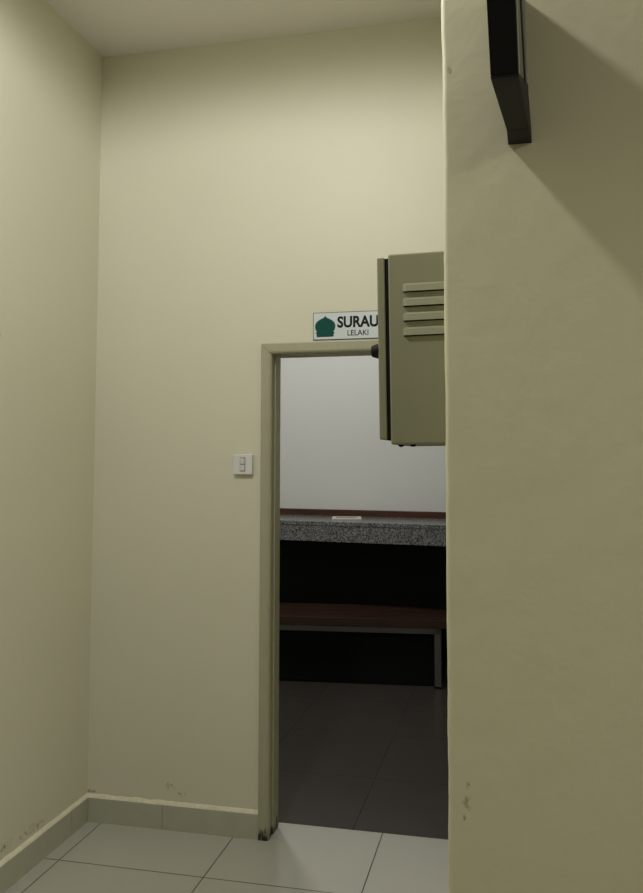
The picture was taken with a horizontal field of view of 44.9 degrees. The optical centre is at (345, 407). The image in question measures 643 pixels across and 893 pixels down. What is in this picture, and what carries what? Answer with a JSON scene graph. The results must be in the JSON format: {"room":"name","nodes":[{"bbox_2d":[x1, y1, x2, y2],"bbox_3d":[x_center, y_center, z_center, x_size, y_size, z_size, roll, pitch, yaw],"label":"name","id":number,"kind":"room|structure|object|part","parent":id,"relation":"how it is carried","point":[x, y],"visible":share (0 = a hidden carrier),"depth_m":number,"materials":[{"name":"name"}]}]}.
{"room":"corridor","nodes":[
{"label":"corridor","id":0,"kind":"room"},
{"bbox_2d":[0,0,102,860],"bbox_3d":[-2.148,-0.202,-0.893,0.150,3.416,9.000,-1,-4,12],"label":"wall","id":1,"kind":"structure","parent":0,"point":[51,77],"depth_m":3.11,"materials":[{"name":"beige paint"}]},
{"bbox_2d":[0,793,87,892],"bbox_3d":[-2.066,1.443,-1.014,0.014,0.117,8.990,-1,-4,12],"label":"baseboard","id":2,"kind":"structure","parent":1,"relation":"attached to","point":[30,853],"depth_m":3.03,"materials":[{"name":"tile"}]},
{"bbox_2d":[4,662,448,892],"bbox_3d":[0.971,1.675,0.872,9.150,0.100,14.000,-1,-4,12],"label":"floor","id":3,"kind":"structure","parent":0,"point":[98,857],"depth_m":3.28,"materials":[{"name":"beige tile"}]},
{"bbox_2d":[279,508,446,662],"bbox_3d":[0.283,1.378,5.870,3.800,1.148,0.620,-1,-4,20],"label":"countertop","id":4,"kind":"structure","parent":3,"relation":"on","point":[382,557],"depth_m":6.15,"materials":[{"name":"stone"}]},
{"bbox_2d":[332,516,361,519],"bbox_3d":[0.007,0.857,6.052,0.226,0.010,0.300,0,-4,0],"label":"paper card","id":5,"kind":"object","parent":4,"relation":"on","point":[333,517],"visible":1,"depth_m":5.90,"materials":[{"name":"white paper"}]},
{"bbox_2d":[280,514,445,528],"bbox_3d":[0.283,0.868,5.904,3.800,0.030,0.620,-1,-4,20],"label":"countertop","id":6,"kind":"structure","parent":4,"relation":"on","point":[290,519],"depth_m":5.75,"materials":[{"name":"stone"}]},
{"bbox_2d":[279,603,446,688],"bbox_3d":[-0.334,1.706,5.658,2.215,0.465,0.500,0,-4,7],"label":"wooden bench","id":7,"kind":"object","parent":3,"relation":"on","point":[333,643],"visible":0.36,"depth_m":5.42,"materials":[{"name":"wood"}]},
{"bbox_3d":[-0.373,1.726,5.493,1.980,0.404,0.015,-1,-4,7],"label":"panel","id":8,"kind":"part","parent":7,"relation":"part of","materials":[{"name":"black wood"}]},
{"bbox_3d":[-0.378,1.542,5.467,2.080,0.042,0.045,0,-4,7],"label":"rail","id":9,"kind":"part","parent":7,"relation":"part of","materials":[{"name":"metal"}]},
{"bbox_3d":[0.632,1.710,5.326,0.045,0.396,0.045,0,-4,7],"label":"leg","id":10,"kind":"part","parent":7,"relation":"part of","materials":[{"name":"metal"}]},
{"bbox_3d":[0.685,1.738,5.740,0.045,0.396,0.045,0,-4,7],"label":"leg","id":11,"kind":"part","parent":7,"relation":"part of","materials":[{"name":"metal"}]},
{"bbox_2d":[44,0,440,56],"bbox_3d":[0.970,-1.834,1.102,9.150,0.100,14.000,-1,-4,12],"label":"ceiling","id":12,"kind":"structure","parent":0,"point":[110,27],"depth_m":3.27,"materials":[{"name":"paint"}]},
{"bbox_2d":[87,17,443,809],"bbox_3d":[0.576,0.065,3.183,3.750,3.416,0.135,-1,-4,12],"label":"wall","id":13,"kind":"structure","parent":0,"point":[252,189],"depth_m":3.37,"materials":[{"name":"beige paint"}]},
{"bbox_2d":[87,793,257,839],"bbox_3d":[-0.743,1.724,3.283,0.783,0.117,0.013,-1,-4,12],"label":"baseboard","id":14,"kind":"structure","parent":13,"relation":"attached to","point":[102,808],"depth_m":3.27,"materials":[{"name":"tile"}]},
{"bbox_2d":[233,454,252,473],"bbox_3d":[-0.437,0.242,3.308,0.085,0.085,0.025,-1,-4,12],"label":"light switch","id":15,"kind":"object","parent":13,"relation":"attached to","point":[242,463],"visible":1,"depth_m":3.30,"materials":[{"name":"white plastic"}]},
{"bbox_2d":[258,340,377,840],"bbox_3d":[0.093,0.750,3.226,0.902,2.055,0.132,-1,-4,12],"label":"door frame","id":16,"kind":"structure","parent":13,"relation":"in","point":[271,353],"depth_m":3.28,"materials":[{"name":"paint"}]},
{"bbox_2d":[313,311,377,339],"bbox_3d":[0.007,-0.345,3.261,0.296,0.116,0.006,-1,-4,12],"label":"door sign","id":17,"kind":"object","parent":13,"relation":"attached to","point":[354,324],"visible":0.97,"depth_m":3.26,"materials":[{"name":"white plastic"}]},
{"bbox_2d":[280,356,445,511],"bbox_3d":[0.228,0.275,6.376,6.600,3.416,0.151,-1,-4,20],"label":"wall","id":18,"kind":"structure","parent":0,"point":[333,455],"depth_m":6.39,"materials":[{"name":"white paint"}]},
{"bbox_2d":[441,0,642,892],"bbox_3d":[3.031,-0.029,1.768,5.452,3.416,1.600,-1,-4,12],"label":"wall","id":19,"kind":"structure","parent":0,"point":[543,237],"depth_m":1.51,"materials":[{"name":"beige paint"}]},
{"bbox_2d":[371,251,445,446],"bbox_3d":[0.180,-0.125,1.928,0.187,0.448,0.305,-2,-4,12],"label":"enclosure","id":20,"kind":"object","parent":19,"relation":"attached to","point":[409,351],"visible":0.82,"depth_m":1.78,"materials":[{"name":"beige metal"}]},
{"bbox_3d":[0.070,-0.132,1.819,0.018,0.036,0.036,-2,-4,12],"label":"latch knob","id":21,"kind":"part","parent":20,"relation":"part of","materials":[{"name":"black plastic"}]},
{"bbox_3d":[0.115,-0.129,1.944,0.018,0.424,0.298,-2,-4,12],"label":"enclosure door","id":22,"kind":"part","parent":20,"relation":"part of","materials":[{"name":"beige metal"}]},
{"bbox_2d":[487,0,531,144],"bbox_3d":[0.291,-0.709,1.386,0.048,0.335,0.396,-1,-4,18],"label":"wall display","id":23,"kind":"object","parent":19,"relation":"attached to","point":[507,23],"visible":1,"depth_m":1.30,"materials":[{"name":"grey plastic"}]},
{"bbox_3d":[0.248,-0.720,1.255,0.047,0.330,0.120,-1,-4,18],"label":"panel","id":24,"kind":"part","parent":23,"relation":"part of","materials":[{"name":"black plastic"}]},
{"bbox_3d":[0.274,-0.720,1.261,0.003,0.322,0.105,-1,-4,18],"label":"edge trim","id":25,"kind":"part","parent":23,"relation":"part of","materials":[{"name":"silver metal"}]},
{"bbox_2d":[520,0,525,82],"bbox_3d":[0.304,-0.732,1.355,0.003,0.274,0.181,-1,-4,18],"label":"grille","id":26,"kind":"object","parent":23,"relation":"attached to","point":[522,2],"depth_m":1.38,"materials":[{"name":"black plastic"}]}
]}

